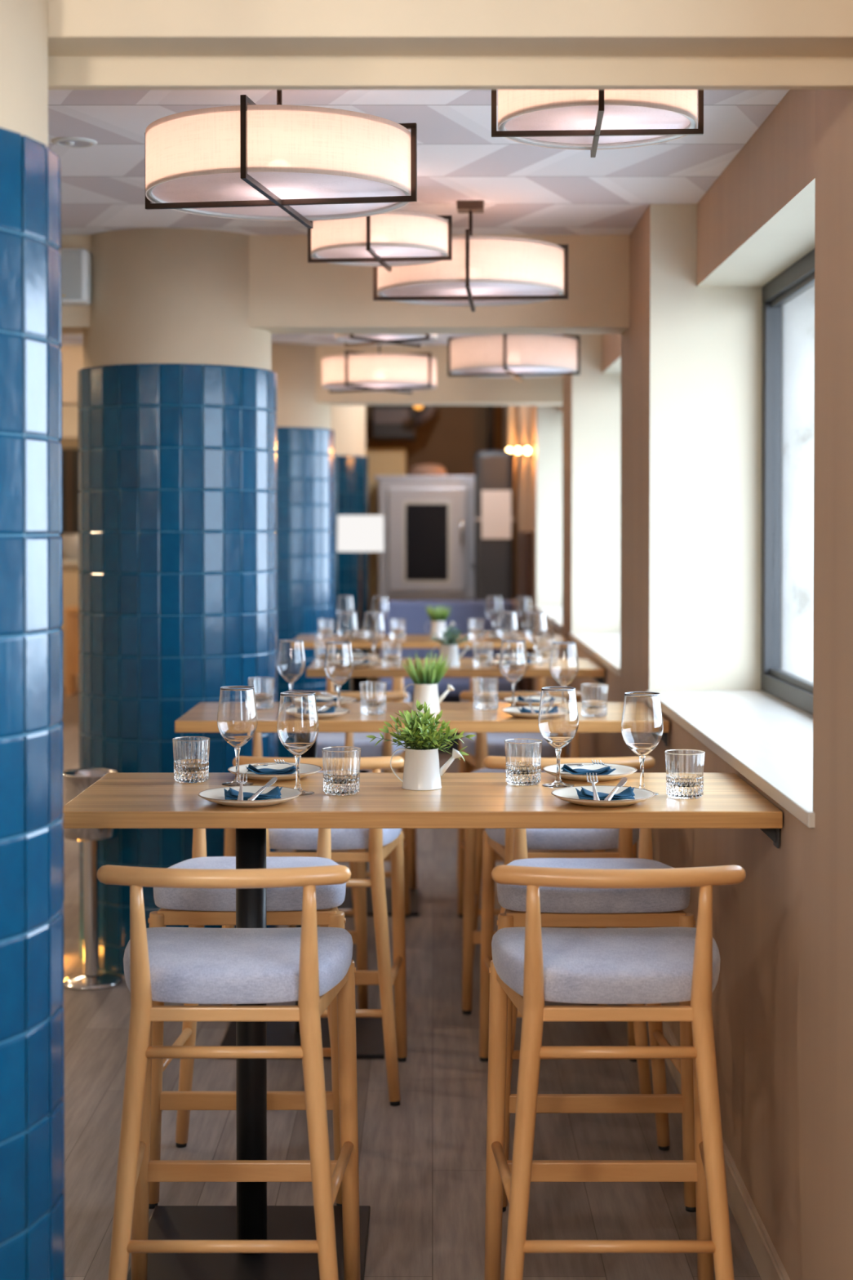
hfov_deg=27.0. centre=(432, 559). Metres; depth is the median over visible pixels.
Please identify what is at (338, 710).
dinner plate
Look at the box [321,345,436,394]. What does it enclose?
pendant lamp
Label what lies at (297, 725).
bowl
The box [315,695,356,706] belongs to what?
dinner plate
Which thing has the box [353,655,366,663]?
knife
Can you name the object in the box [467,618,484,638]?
tumbler
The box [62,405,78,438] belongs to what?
beam
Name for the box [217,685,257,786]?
wine glass
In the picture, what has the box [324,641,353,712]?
wine glass
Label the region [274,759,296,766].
fork
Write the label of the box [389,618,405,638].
tumbler
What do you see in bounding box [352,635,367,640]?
dinner plate
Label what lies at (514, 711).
dinner plate
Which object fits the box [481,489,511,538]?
notice
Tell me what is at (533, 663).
dinner plate
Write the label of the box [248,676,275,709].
tumbler
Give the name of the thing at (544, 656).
tumbler
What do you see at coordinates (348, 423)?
pillar
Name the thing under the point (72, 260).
grille
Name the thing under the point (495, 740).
seat cushion
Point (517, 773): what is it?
tumbler
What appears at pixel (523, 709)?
napkin
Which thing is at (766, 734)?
window
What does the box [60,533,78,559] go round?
bowl
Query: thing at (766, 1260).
baseboard
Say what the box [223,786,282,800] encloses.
napkin
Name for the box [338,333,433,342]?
diffuser
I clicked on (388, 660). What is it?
tumbler
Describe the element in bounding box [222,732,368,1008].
bar stool
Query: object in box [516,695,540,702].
napkin
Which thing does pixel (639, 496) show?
wall
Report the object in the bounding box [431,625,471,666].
planter
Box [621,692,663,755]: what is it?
bowl
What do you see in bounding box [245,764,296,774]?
napkin
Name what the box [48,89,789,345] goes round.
ceiling
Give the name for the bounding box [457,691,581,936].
bar stool
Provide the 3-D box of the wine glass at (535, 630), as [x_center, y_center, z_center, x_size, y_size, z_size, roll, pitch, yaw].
[0.425,0.323,7.307,0.088,0.212,0.088,0,1,20]
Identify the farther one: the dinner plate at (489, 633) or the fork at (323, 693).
the dinner plate at (489, 633)
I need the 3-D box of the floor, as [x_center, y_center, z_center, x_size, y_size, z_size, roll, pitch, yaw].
[-2.360,1.465,8.327,7.680,0.120,22.200,0,1,0]
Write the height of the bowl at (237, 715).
0.131 m
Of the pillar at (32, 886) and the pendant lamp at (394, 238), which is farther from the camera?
the pendant lamp at (394, 238)
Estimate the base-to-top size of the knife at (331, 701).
0.027 m
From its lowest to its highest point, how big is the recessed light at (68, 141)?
0.010 m
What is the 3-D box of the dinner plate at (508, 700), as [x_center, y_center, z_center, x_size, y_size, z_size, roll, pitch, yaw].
[0.330,0.448,5.611,0.210,0.020,0.210,0,1,5]
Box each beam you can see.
[47,0,852,89]
[60,345,562,405]
[61,235,629,333]
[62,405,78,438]
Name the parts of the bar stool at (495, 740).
leg, seat rail, leg, backrest, leg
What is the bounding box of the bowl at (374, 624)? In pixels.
[363,612,384,644]
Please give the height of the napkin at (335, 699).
0.025 m
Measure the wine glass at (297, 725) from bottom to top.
0.212 m
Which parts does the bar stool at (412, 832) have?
leg, leg, leg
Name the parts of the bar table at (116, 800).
plate, post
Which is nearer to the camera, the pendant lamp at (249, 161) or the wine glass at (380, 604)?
the pendant lamp at (249, 161)
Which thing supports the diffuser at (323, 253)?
attached to the pendant lamp at (394, 238)
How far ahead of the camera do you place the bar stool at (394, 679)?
8.43 m
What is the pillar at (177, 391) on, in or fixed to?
on the floor
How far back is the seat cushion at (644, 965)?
3.29 m
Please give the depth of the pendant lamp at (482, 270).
5.46 m
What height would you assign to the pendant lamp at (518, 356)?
0.321 m
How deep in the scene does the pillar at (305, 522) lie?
9.96 m
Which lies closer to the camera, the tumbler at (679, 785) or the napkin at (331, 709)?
the tumbler at (679, 785)
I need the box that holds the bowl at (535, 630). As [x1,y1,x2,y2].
[524,612,546,644]
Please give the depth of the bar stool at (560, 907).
4.04 m
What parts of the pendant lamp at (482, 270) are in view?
rod, lamp shade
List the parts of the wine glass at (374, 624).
stem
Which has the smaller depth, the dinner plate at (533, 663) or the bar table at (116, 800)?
the bar table at (116, 800)
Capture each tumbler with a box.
[172,736,210,783]
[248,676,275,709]
[314,641,327,666]
[317,618,333,638]
[321,746,361,795]
[359,681,386,715]
[382,642,401,666]
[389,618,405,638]
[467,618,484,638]
[472,641,493,666]
[472,677,498,710]
[504,738,542,786]
[537,638,555,662]
[544,618,555,638]
[580,683,608,717]
[664,749,705,799]
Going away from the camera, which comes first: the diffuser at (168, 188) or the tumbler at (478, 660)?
the diffuser at (168, 188)
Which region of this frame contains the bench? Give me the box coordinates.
[377,600,516,752]
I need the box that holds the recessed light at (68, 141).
[51,136,97,147]
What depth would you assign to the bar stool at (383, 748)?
6.74 m
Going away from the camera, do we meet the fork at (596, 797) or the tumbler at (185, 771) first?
the fork at (596, 797)
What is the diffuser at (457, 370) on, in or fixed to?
attached to the pendant lamp at (518, 356)
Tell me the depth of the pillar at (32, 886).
2.58 m
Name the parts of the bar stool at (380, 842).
leg, backrest, seat rail, leg, seat rail, leg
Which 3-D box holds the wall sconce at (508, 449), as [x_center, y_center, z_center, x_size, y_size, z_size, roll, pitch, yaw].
[0.659,-0.922,14.986,0.069,0.120,0.070,0,1,0]
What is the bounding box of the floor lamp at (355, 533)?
[337,515,384,631]
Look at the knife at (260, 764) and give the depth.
4.00 m
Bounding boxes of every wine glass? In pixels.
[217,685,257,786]
[276,639,305,691]
[276,691,319,795]
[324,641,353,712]
[336,595,353,637]
[336,611,357,642]
[363,612,384,664]
[371,596,388,638]
[485,595,502,635]
[496,611,517,640]
[499,640,527,708]
[515,596,532,638]
[524,612,546,664]
[537,686,578,787]
[549,641,578,686]
[621,691,663,795]
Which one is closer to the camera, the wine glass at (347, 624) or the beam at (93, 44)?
the beam at (93, 44)
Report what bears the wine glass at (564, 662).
on the bar table at (202, 717)
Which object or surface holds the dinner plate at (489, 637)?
on the bar table at (409, 641)
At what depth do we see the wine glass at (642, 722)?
3.70 m
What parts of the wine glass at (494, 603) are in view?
stem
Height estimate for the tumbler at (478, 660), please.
0.095 m
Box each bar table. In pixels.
[62,773,782,1279]
[174,702,669,1058]
[294,635,570,692]
[306,658,604,915]
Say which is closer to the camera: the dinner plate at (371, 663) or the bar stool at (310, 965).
the bar stool at (310, 965)
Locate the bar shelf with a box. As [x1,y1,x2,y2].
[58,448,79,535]
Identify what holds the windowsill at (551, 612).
in the wall at (639, 496)
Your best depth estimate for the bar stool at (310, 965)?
3.25 m
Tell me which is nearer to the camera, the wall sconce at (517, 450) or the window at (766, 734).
the window at (766, 734)
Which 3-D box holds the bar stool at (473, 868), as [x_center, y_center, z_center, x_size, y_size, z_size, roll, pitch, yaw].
[0.327,0.980,5.886,0.471,0.938,0.445,0,1,0]
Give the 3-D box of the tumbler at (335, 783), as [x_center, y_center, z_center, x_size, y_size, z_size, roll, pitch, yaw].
[-0.191,0.443,3.731,0.083,0.095,0.083,0,1,-22]
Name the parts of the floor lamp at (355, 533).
lamp shade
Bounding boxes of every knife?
[247,777,277,800]
[253,763,276,766]
[316,700,333,711]
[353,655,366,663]
[522,694,537,698]
[566,764,594,766]
[604,777,626,800]
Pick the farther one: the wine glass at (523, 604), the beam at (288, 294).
the wine glass at (523, 604)
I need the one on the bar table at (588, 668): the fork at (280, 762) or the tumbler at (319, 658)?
the tumbler at (319, 658)
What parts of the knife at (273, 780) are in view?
handle, blade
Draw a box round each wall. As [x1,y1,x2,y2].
[60,438,77,559]
[365,405,502,475]
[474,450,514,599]
[513,89,852,1279]
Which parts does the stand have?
post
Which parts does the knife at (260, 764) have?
handle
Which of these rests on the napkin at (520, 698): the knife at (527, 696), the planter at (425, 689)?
the knife at (527, 696)
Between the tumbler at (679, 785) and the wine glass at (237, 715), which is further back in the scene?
the wine glass at (237, 715)
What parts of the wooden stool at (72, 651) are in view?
leg, seat, leg, panel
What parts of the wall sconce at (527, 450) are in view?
globe, plate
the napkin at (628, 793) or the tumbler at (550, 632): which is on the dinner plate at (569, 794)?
the napkin at (628, 793)
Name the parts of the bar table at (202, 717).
plate, post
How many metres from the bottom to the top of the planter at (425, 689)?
0.188 m
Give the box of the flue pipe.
[486,405,494,450]
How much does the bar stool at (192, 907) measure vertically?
0.938 m
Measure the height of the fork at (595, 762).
0.036 m
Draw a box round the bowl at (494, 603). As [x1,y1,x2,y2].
[485,595,502,622]
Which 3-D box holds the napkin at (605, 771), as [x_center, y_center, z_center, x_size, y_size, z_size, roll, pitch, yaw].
[0.348,0.468,3.977,0.120,0.025,0.065,0,1,2]
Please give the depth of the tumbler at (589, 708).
5.24 m
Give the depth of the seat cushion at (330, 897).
4.05 m
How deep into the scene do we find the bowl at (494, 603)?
9.08 m
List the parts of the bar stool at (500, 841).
leg, seat rail, leg, backrest, seat rail, leg, leg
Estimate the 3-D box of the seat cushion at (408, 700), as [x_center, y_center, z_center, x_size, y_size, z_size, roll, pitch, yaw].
[-0.330,0.685,8.634,0.445,0.069,0.386,0,1,0]
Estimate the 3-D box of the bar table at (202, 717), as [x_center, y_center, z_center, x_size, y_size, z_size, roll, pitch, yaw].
[-0.030,0.958,5.438,1.433,0.994,0.560,0,1,0]
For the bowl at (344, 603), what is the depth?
9.11 m
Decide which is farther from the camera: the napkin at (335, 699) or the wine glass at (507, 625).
the wine glass at (507, 625)
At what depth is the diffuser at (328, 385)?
9.18 m
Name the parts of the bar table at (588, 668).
post, plate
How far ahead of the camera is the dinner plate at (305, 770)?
4.00 m
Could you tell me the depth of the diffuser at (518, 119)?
3.57 m
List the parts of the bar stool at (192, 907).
leg, leg, seat rail, leg, seat rail, leg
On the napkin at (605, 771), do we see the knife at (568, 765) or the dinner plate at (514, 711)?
the knife at (568, 765)
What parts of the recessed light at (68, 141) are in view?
bulb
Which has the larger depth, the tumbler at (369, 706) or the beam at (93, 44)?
the tumbler at (369, 706)
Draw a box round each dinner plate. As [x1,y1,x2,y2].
[198,785,302,807]
[227,762,321,781]
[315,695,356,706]
[316,706,349,718]
[351,653,379,660]
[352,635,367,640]
[352,659,379,667]
[483,631,522,635]
[483,635,525,640]
[489,660,541,667]
[494,653,534,660]
[501,706,539,718]
[503,695,541,706]
[542,762,637,781]
[551,785,655,807]
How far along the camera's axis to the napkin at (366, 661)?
7.18 m
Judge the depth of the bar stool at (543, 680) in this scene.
7.97 m
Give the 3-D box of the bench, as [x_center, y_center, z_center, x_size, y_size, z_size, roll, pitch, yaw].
[0.100,0.814,12.551,0.960,1.035,0.630,0,1,0]
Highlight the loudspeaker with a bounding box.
[60,248,91,306]
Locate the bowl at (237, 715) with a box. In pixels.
[217,686,257,747]
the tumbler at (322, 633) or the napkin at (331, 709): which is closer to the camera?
the napkin at (331, 709)
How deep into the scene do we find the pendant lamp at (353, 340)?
7.27 m
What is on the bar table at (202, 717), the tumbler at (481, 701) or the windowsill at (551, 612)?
the tumbler at (481, 701)
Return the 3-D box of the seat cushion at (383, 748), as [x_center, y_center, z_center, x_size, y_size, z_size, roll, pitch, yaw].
[-0.325,0.715,6.925,0.445,0.069,0.386,0,1,0]
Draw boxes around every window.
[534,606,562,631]
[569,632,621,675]
[645,248,815,827]
[782,285,814,682]
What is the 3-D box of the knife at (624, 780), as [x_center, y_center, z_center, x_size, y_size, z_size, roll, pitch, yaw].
[0.374,0.466,3.611,0.014,0.027,0.172,0,1,20]
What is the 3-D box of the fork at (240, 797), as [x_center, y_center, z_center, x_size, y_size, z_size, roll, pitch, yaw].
[-0.389,0.462,3.611,0.022,0.036,0.163,0,1,-5]
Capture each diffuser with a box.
[151,172,405,216]
[315,245,443,262]
[325,382,432,389]
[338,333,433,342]
[382,282,559,302]
[453,366,573,373]
[504,105,690,143]
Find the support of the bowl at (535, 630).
on the wine glass at (535, 630)
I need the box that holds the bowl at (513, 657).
[499,640,527,683]
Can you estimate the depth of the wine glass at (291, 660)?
5.47 m
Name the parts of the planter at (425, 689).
handle, spout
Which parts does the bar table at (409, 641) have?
post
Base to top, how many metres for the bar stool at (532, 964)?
0.938 m
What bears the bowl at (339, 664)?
on the wine glass at (339, 664)
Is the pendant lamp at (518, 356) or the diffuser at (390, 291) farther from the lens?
the pendant lamp at (518, 356)
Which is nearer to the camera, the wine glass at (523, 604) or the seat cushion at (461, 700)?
the seat cushion at (461, 700)
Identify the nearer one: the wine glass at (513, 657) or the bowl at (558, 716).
the bowl at (558, 716)
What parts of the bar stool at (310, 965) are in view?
leg, leg, backrest, seat rail, leg, seat rail, leg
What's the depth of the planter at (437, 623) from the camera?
9.06 m
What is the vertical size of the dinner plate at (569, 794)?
0.020 m
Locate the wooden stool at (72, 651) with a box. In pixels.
[64,606,79,696]
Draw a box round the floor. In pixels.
[62,686,761,1279]
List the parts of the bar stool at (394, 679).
leg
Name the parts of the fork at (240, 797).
handle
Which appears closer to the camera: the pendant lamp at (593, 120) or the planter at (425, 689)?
the pendant lamp at (593, 120)
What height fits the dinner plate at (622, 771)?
0.020 m
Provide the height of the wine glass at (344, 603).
0.212 m
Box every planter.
[366,700,475,791]
[401,650,454,713]
[425,604,455,638]
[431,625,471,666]
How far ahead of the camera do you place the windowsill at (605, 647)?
7.87 m
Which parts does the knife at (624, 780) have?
handle, blade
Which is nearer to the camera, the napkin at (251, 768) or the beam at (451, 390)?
the napkin at (251, 768)
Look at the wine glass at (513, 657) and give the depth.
5.46 m
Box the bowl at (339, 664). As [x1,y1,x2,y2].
[324,641,353,685]
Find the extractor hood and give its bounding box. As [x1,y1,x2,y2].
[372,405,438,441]
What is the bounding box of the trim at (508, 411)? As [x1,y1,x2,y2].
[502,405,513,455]
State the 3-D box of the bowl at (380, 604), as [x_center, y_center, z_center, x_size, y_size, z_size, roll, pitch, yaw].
[-0.268,0.253,9.046,0.088,0.131,0.088,0,1,18]
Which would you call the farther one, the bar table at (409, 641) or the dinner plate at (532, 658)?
the bar table at (409, 641)
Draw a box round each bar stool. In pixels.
[96,864,360,1279]
[147,828,346,1208]
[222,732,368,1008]
[232,755,407,1106]
[288,691,409,927]
[326,657,410,773]
[327,677,417,888]
[457,677,564,887]
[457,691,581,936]
[458,657,540,764]
[462,732,608,1014]
[479,755,655,1093]
[484,864,746,1279]
[497,828,696,1212]
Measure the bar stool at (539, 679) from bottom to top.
0.938 m
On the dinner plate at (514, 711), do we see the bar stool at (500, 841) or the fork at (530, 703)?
the fork at (530, 703)
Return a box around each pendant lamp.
[144,89,417,228]
[307,210,452,271]
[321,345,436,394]
[334,333,437,347]
[373,200,568,311]
[448,333,580,381]
[491,89,703,157]
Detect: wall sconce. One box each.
[506,443,515,457]
[515,442,524,458]
[524,441,534,459]
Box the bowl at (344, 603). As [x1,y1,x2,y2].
[336,595,353,615]
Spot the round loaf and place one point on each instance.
(424, 469)
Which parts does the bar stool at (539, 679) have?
leg, leg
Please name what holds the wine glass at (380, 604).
on the bar table at (409, 641)
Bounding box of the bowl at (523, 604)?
[515,596,532,622]
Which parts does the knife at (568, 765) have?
handle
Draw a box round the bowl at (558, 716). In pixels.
[537,687,578,748]
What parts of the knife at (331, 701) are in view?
handle, blade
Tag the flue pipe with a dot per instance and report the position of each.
(490, 409)
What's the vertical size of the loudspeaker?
0.190 m
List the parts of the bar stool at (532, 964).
leg, seat rail, leg, seat rail, backrest, leg, leg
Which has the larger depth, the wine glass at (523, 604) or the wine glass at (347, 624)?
the wine glass at (523, 604)
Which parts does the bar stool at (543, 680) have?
leg, leg, leg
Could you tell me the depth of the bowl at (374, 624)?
7.28 m
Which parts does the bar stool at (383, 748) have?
leg, backrest, leg, seat rail, leg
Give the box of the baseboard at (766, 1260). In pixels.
[584,849,790,1279]
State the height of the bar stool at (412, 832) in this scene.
0.938 m
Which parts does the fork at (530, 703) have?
handle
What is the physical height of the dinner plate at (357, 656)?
0.020 m
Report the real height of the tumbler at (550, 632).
0.095 m
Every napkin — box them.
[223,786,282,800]
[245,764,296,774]
[315,697,337,702]
[317,705,337,713]
[353,658,369,663]
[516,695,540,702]
[517,706,538,713]
[560,764,616,775]
[575,786,635,800]
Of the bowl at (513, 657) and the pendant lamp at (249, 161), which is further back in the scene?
the bowl at (513, 657)
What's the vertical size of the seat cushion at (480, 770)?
0.069 m
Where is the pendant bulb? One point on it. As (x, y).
(418, 407)
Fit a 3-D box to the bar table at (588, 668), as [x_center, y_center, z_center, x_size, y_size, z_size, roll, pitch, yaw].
[0.070,0.925,7.357,1.231,0.994,0.560,0,1,0]
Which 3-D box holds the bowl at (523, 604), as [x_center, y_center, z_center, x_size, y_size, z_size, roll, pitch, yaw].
[0.462,0.253,9.036,0.088,0.131,0.088,1,1,27]
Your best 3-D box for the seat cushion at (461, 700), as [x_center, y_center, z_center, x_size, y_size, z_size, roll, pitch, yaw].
[0.360,0.685,8.634,0.445,0.069,0.386,0,1,0]
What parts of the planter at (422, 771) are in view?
handle, spout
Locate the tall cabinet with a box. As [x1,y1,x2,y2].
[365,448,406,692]
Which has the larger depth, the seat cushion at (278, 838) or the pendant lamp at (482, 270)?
the pendant lamp at (482, 270)
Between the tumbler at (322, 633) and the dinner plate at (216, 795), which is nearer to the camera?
the dinner plate at (216, 795)
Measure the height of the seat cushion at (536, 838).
0.069 m
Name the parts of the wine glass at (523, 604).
stem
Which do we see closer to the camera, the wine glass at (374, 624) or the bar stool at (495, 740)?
the bar stool at (495, 740)
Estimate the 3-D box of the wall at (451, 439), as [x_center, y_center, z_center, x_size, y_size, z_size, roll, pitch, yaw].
[-0.403,-0.395,16.896,2.194,3.300,4.600,0,1,0]
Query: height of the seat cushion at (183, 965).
0.069 m
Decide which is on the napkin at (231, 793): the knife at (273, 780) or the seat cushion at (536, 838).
the knife at (273, 780)
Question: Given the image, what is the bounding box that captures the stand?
[62,768,122,990]
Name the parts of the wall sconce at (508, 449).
plate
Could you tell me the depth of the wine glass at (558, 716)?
3.82 m
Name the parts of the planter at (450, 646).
spout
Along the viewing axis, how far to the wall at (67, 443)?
19.18 m
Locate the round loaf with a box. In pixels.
[408,463,446,475]
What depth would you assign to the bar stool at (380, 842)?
4.81 m
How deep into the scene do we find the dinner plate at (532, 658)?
7.49 m
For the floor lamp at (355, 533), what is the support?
on the floor
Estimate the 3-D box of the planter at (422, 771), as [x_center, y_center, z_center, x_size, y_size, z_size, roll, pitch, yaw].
[-0.024,0.394,3.827,0.169,0.190,0.172,-1,1,-43]
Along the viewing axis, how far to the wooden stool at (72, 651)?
16.48 m
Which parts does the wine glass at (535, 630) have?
stem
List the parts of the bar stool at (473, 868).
leg, leg, leg, leg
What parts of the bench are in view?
backrest, seat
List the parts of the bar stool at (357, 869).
leg, leg, leg, leg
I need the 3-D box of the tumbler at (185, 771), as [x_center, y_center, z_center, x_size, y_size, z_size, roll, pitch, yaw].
[-0.531,0.440,3.913,0.083,0.095,0.083,0,1,5]
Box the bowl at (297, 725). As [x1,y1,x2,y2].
[276,691,319,755]
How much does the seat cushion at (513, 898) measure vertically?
0.069 m
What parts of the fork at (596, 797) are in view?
handle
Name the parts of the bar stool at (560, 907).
leg, seat rail, leg, seat rail, leg, leg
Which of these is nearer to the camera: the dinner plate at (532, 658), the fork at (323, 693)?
the fork at (323, 693)
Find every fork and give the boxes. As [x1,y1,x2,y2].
[235,773,247,800]
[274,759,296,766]
[319,691,343,698]
[524,697,535,713]
[586,773,599,799]
[591,760,612,766]
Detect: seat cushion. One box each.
[123,926,352,1004]
[153,856,346,911]
[268,828,401,849]
[316,732,405,757]
[334,691,410,702]
[460,691,536,702]
[461,732,570,757]
[471,768,547,773]
[484,828,639,849]
[491,926,720,1004]
[497,857,690,913]
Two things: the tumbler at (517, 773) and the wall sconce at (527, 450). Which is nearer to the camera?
the tumbler at (517, 773)
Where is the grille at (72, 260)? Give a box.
[60,250,82,298]
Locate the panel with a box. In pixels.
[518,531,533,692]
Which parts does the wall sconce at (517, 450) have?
globe, plate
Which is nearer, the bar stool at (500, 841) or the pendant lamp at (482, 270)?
the bar stool at (500, 841)
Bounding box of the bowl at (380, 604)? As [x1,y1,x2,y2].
[371,596,388,620]
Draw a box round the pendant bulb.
[413,405,422,409]
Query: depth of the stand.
6.05 m
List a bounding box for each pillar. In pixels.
[0,0,65,1279]
[77,227,277,975]
[271,342,334,757]
[330,405,368,692]

